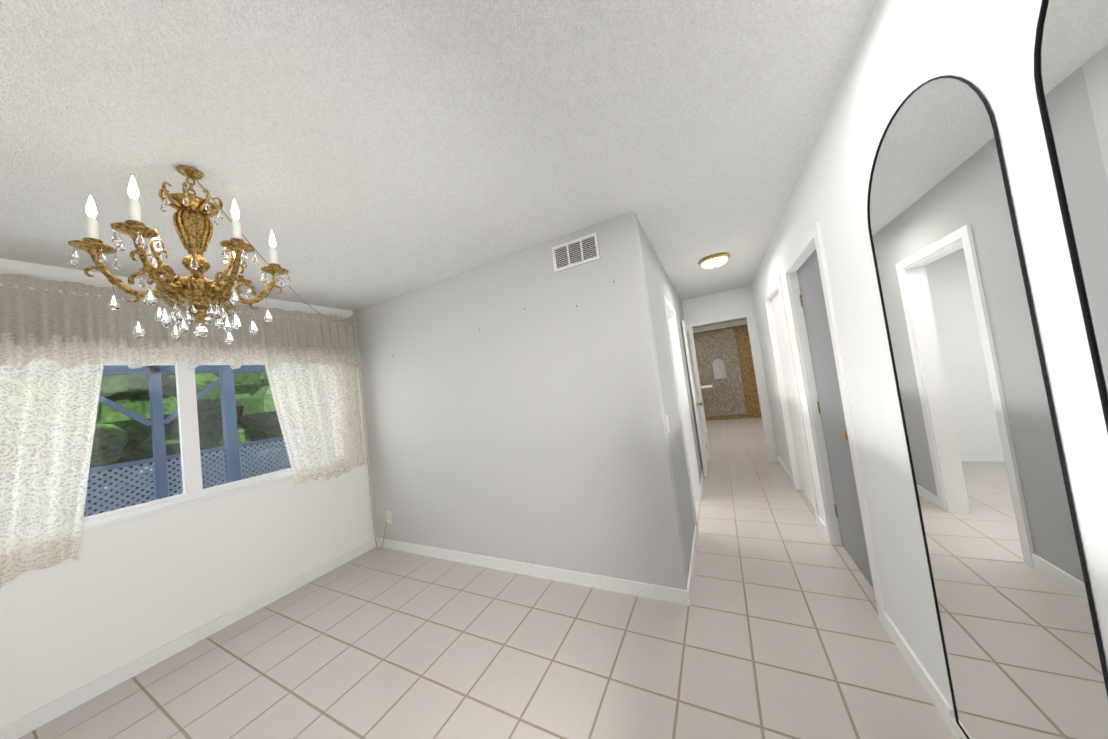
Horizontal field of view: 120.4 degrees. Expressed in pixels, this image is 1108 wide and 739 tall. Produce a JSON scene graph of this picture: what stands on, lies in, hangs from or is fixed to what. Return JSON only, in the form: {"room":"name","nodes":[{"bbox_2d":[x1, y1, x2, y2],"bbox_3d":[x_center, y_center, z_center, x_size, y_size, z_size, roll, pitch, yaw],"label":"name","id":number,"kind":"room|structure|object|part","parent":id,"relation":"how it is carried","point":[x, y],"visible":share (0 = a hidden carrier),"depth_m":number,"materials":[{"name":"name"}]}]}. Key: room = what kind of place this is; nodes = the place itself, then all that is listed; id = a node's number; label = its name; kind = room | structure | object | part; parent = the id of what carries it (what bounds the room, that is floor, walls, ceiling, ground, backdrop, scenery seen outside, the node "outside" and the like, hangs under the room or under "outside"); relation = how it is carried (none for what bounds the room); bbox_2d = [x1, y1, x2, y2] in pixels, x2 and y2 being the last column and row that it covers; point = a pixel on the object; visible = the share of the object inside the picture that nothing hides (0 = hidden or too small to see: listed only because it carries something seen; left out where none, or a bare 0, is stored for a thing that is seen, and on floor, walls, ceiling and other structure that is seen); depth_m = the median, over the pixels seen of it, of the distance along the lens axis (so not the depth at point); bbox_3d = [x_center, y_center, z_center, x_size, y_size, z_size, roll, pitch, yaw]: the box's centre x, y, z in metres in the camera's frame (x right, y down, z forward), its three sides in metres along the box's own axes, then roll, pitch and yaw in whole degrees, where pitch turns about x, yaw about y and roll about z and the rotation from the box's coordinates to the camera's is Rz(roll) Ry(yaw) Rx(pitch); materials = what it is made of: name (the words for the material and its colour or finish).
{"room":"dining room","nodes":[
{"label":"dining room","id":0,"kind":"room"},
{"bbox_2d":[0,258,375,727],"bbox_3d":[-3.408,0.636,0.586,0.120,2.440,6.390,-9,-3,27],"label":"wall","id":1,"kind":"structure","parent":0,"point":[112,599],"depth_m":2.01,"materials":[{"name":"white paint"}]},
{"bbox_2d":[0,274,365,587],"bbox_3d":[-2.512,0.291,2.145,0.144,1.623,2.490,-9,-3,27],"label":"curtain","id":2,"kind":"object","parent":1,"relation":"hanging from","point":[61,343],"visible":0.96,"depth_m":1.84,"materials":[{"name":"white fabric"}]},
{"bbox_3d":[-2.842,0.344,1.511,0.062,1.537,0.920,-9,-3,27],"label":"panel","id":3,"kind":"part","parent":2,"relation":"part of","materials":[{"name":"fabric"}]},
{"bbox_3d":[-2.636,-0.443,2.198,0.073,0.026,2.490,-9,-3,27],"label":"rod","id":4,"kind":"part","parent":2,"relation":"part of","materials":[{"name":"white"}]},
{"bbox_3d":[-2.155,0.291,2.869,0.062,1.467,0.805,-9,-3,27],"label":"panel","id":5,"kind":"part","parent":2,"relation":"part of","materials":[{"name":"fabric"}]},
{"bbox_2d":[81,359,293,535],"bbox_3d":[-2.589,0.426,2.236,0.132,1.040,2.040,-9,-3,27],"label":"window","id":6,"kind":"structure","parent":1,"relation":"in","point":[189,447],"depth_m":2.22,"materials":[{"name":"white metal"}]},
{"bbox_2d":[0,538,375,738],"bbox_3d":[-3.205,1.795,0.497,0.012,0.085,6.150,-9,-3,27],"label":"baseboard","id":7,"kind":"structure","parent":1,"relation":"attached to","point":[56,708],"depth_m":1.96,"materials":[{"name":"white wood"}]},
{"bbox_2d":[0,0,877,328],"bbox_3d":[0.793,-1.075,2.436,6.320,0.100,13.540,-9,-3,27],"label":"ceiling","id":8,"kind":"structure","parent":0,"point":[356,154],"depth_m":1.20,"materials":[{"name":"white paint"}]},
{"bbox_2d":[68,165,388,549],"bbox_3d":[-1.567,0.478,2.061,1.790,2.432,1.821,-9,-3,27],"label":"chandelier","id":9,"kind":"object","parent":8,"relation":"hanging from","point":[197,291],"visible":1,"depth_m":1.21,"materials":[{"name":"gold metal"}]},
{"bbox_3d":[-1.622,0.497,2.248,1.518,2.428,1.538,-9,-3,27],"label":"cord","id":10,"kind":"part","parent":9,"relation":"part of","materials":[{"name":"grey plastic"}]},
{"bbox_2d":[698,253,729,268],"bbox_3d":[1.572,-1.037,3.106,0.280,0.098,0.280,-9,-3,27],"label":"light","id":11,"kind":"object","parent":8,"relation":"attached to","point":[714,261],"visible":1,"depth_m":3.03,"materials":[{"name":"white glass"}]},
{"bbox_2d":[18,417,954,738],"bbox_3d":[1.106,1.443,2.309,6.320,0.100,13.540,-9,-3,27],"label":"floor","id":12,"kind":"structure","parent":0,"point":[776,629],"depth_m":1.69,"materials":[{"name":"tile"}]},
{"bbox_2d":[355,211,687,589],"bbox_3d":[-0.624,0.396,2.683,2.965,2.440,0.120,-9,-3,27],"label":"wall","id":13,"kind":"structure","parent":0,"point":[535,432],"depth_m":2.38,"materials":[{"name":"white paint"}]},
{"bbox_2d":[386,511,391,522],"bbox_3d":[-1.634,1.462,3.139,0.070,0.114,0.008,-9,-3,27],"label":"outlet","id":14,"kind":"object","parent":13,"relation":"attached to","point":[388,514],"visible":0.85,"depth_m":3.13,"materials":[{"name":"white plastic"}]},
{"bbox_2d":[376,538,691,605],"bbox_3d":[-0.490,1.561,2.556,2.947,0.085,0.012,-9,-3,27],"label":"baseboard","id":15,"kind":"structure","parent":13,"relation":"attached to","point":[651,591],"depth_m":2.30,"materials":[{"name":"white wood"}]},
{"bbox_2d":[552,232,599,271],"bbox_3d":[0.146,-0.809,2.200,0.340,0.180,0.012,-9,-3,27],"label":"air vent","id":16,"kind":"object","parent":13,"relation":"in","point":[577,252],"visible":1,"depth_m":2.19,"materials":[{"name":"grey metal"}]},
{"bbox_2d":[638,221,702,575],"bbox_3d":[1.373,0.188,3.498,0.120,2.440,3.150,-9,-3,27],"label":"wall","id":17,"kind":"structure","parent":0,"point":[659,283],"depth_m":2.44,"materials":[{"name":"grey paint"}]},
{"bbox_2d":[665,414,669,432],"bbox_3d":[0.750,0.356,2.083,0.012,0.114,0.070,-9,-3,27],"label":"light switch","id":18,"kind":"object","parent":17,"relation":"attached to","point":[667,424],"visible":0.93,"depth_m":2.07,"materials":[{"name":"white plastic"}]},
{"bbox_2d":[662,294,701,535],"bbox_3d":[1.219,0.375,3.124,0.136,2.070,0.860,-9,-3,27],"label":"door frame","id":19,"kind":"structure","parent":17,"relation":"attached to","point":[670,315],"depth_m":3.40,"materials":[{"name":"white wood"}]},
{"bbox_2d":[688,526,697,588],"bbox_3d":[1.009,1.361,2.296,0.012,0.085,0.830,-9,-3,27],"label":"baseboard","id":20,"kind":"structure","parent":17,"relation":"attached to","point":[694,547],"depth_m":2.24,"materials":[{"name":"white wood"}]},
{"bbox_2d":[682,320,707,476],"bbox_3d":[1.999,0.356,4.388,0.103,2.018,0.750,-9,-3,27],"label":"louvered door","id":21,"kind":"structure","parent":17,"relation":"in","point":[697,408],"depth_m":4.11,"materials":[{"name":"white wood"}]},
{"bbox_2d":[700,467,703,492],"bbox_3d":[1.912,1.338,4.069,0.012,0.085,1.430,-9,-3,27],"label":"baseboard","id":22,"kind":"structure","parent":17,"relation":"attached to","point":[702,475],"depth_m":3.78,"materials":[{"name":"white wood"}]},
{"bbox_2d":[692,330,711,433],"bbox_3d":[2.308,0.255,7.136,2.200,2.440,0.220,-9,-3,27],"label":"door","id":23,"kind":"structure","parent":0,"point":[708,386],"depth_m":6.68,"materials":[{"name":"white"}]},
{"bbox_2d":[692,319,761,419],"bbox_3d":[4.420,0.041,8.117,5.340,2.440,0.150,-9,-3,27],"label":"wall","id":24,"kind":"structure","parent":0,"point":[740,327],"depth_m":7.87,"materials":[{"name":"brown paint"}]},
{"bbox_2d":[694,328,746,416],"bbox_3d":[4.257,0.103,8.133,0.920,2.180,0.029,-9,-3,27],"label":"mosaic panel","id":25,"kind":"object","parent":24,"relation":"attached to","point":[719,364],"visible":0.97,"depth_m":8.12,"materials":[{"name":"beige stone"}]},
{"bbox_2d":[681,286,777,461],"bbox_3d":[2.612,0.088,4.566,5.340,2.440,0.120,-9,-3,27],"label":"wall","id":26,"kind":"structure","parent":0,"point":[738,300],"depth_m":4.55,"materials":[{"name":"white paint"}]},
{"bbox_2d":[686,310,775,461],"bbox_3d":[2.526,0.272,4.603,0.875,2.100,0.136,-9,-3,27],"label":"door frame","id":27,"kind":"structure","parent":26,"relation":"attached to","point":[748,315],"depth_m":4.41,"materials":[{"name":"white wood"}]},
{"bbox_2d":[751,0,1107,715],"bbox_3d":[0.818,0.087,0.126,0.140,2.440,9.420,-9,-3,27],"label":"wall","id":28,"kind":"structure","parent":0,"point":[905,48],"depth_m":1.03,"materials":[{"name":"white paint"}]},
{"bbox_2d":[777,456,793,485],"bbox_3d":[2.802,1.216,3.844,0.012,0.085,1.020,-9,-3,27],"label":"baseboard","id":29,"kind":"structure","parent":28,"relation":"attached to","point":[780,462],"depth_m":3.80,"materials":[{"name":"white wood"}]},
{"bbox_2d":[763,275,819,526],"bbox_3d":[2.243,0.233,3.027,0.031,2.090,0.920,-9,-3,27],"label":"door frame","id":30,"kind":"structure","parent":28,"relation":"attached to","point":[777,282],"depth_m":3.34,"materials":[{"name":"white wood"}]},
{"bbox_2d":[771,290,813,506],"bbox_3d":[2.280,0.252,3.009,0.064,2.020,0.776,-9,-3,27],"label":"door","id":31,"kind":"structure","parent":28,"relation":"attached to","point":[791,397],"depth_m":3.11,"materials":[{"name":"white wood"}]},
{"bbox_2d":[782,221,885,628],"bbox_3d":[1.730,0.246,2.020,0.031,2.090,0.900,-9,-3,27],"label":"door frame","id":32,"kind":"structure","parent":28,"relation":"attached to","point":[813,414],"depth_m":2.30,"materials":[{"name":"white wood"}]},
{"bbox_2d":[797,249,873,588],"bbox_3d":[1.766,0.266,2.003,0.099,2.020,0.757,-9,-3,27],"label":"door","id":33,"kind":"structure","parent":28,"relation":"attached to","point":[831,412],"depth_m":2.07,"materials":[{"name":"grey wood"}]},
{"bbox_2d":[883,612,954,730],"bbox_3d":[1.531,1.248,1.349,0.012,0.085,0.500,-9,-3,27],"label":"baseboard","id":34,"kind":"structure","parent":28,"relation":"attached to","point":[940,702],"depth_m":1.29,"materials":[{"name":"white wood"}]},
{"bbox_2d":[867,75,1107,738],"bbox_3d":[1.148,0.260,0.892,0.014,2.093,0.640,-9,-3,27],"label":"mirror","id":35,"kind":"object","parent":28,"relation":"attached to","point":[1023,651],"depth_m":0.81,"materials":[{"name":"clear mirror"}]},
{"bbox_2d":[995,0,1107,675],"bbox_3d":[0.830,0.268,0.268,0.014,2.093,0.640,-9,-3,27],"label":"mirror","id":36,"kind":"object","parent":28,"relation":"attached to","point":[1071,45],"depth_m":0.53,"materials":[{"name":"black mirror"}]},
{"label":"outside","id":37,"kind":"structure","parent":0,"visible":0},
{"bbox_2d":[84,447,289,515],"bbox_3d":[-17.085,4.271,13.126,36.300,0.100,70.000,-9,-3,27],"label":"ground","id":38,"kind":"structure","parent":37,"point":[116,492],"depth_m":9.14,"materials":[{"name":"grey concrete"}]},
{"bbox_2d":[87,372,284,495],"bbox_3d":[-8.874,-0.069,10.178,8.489,6.182,14.800,-9,-3,27],"label":"tree","id":39,"kind":"object","parent":38,"relation":"on","point":[124,394],"depth_m":6.00,"materials":[{"name":"green plant"}]},
{"bbox_2d":[84,365,290,516],"bbox_3d":[-3.586,0.857,5.084,4.290,2.535,12.000,-9,-3,27],"label":"pergola","id":40,"kind":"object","parent":38,"relation":"on","point":[156,380],"depth_m":4.55,"materials":[{"name":"blue"}]}
]}

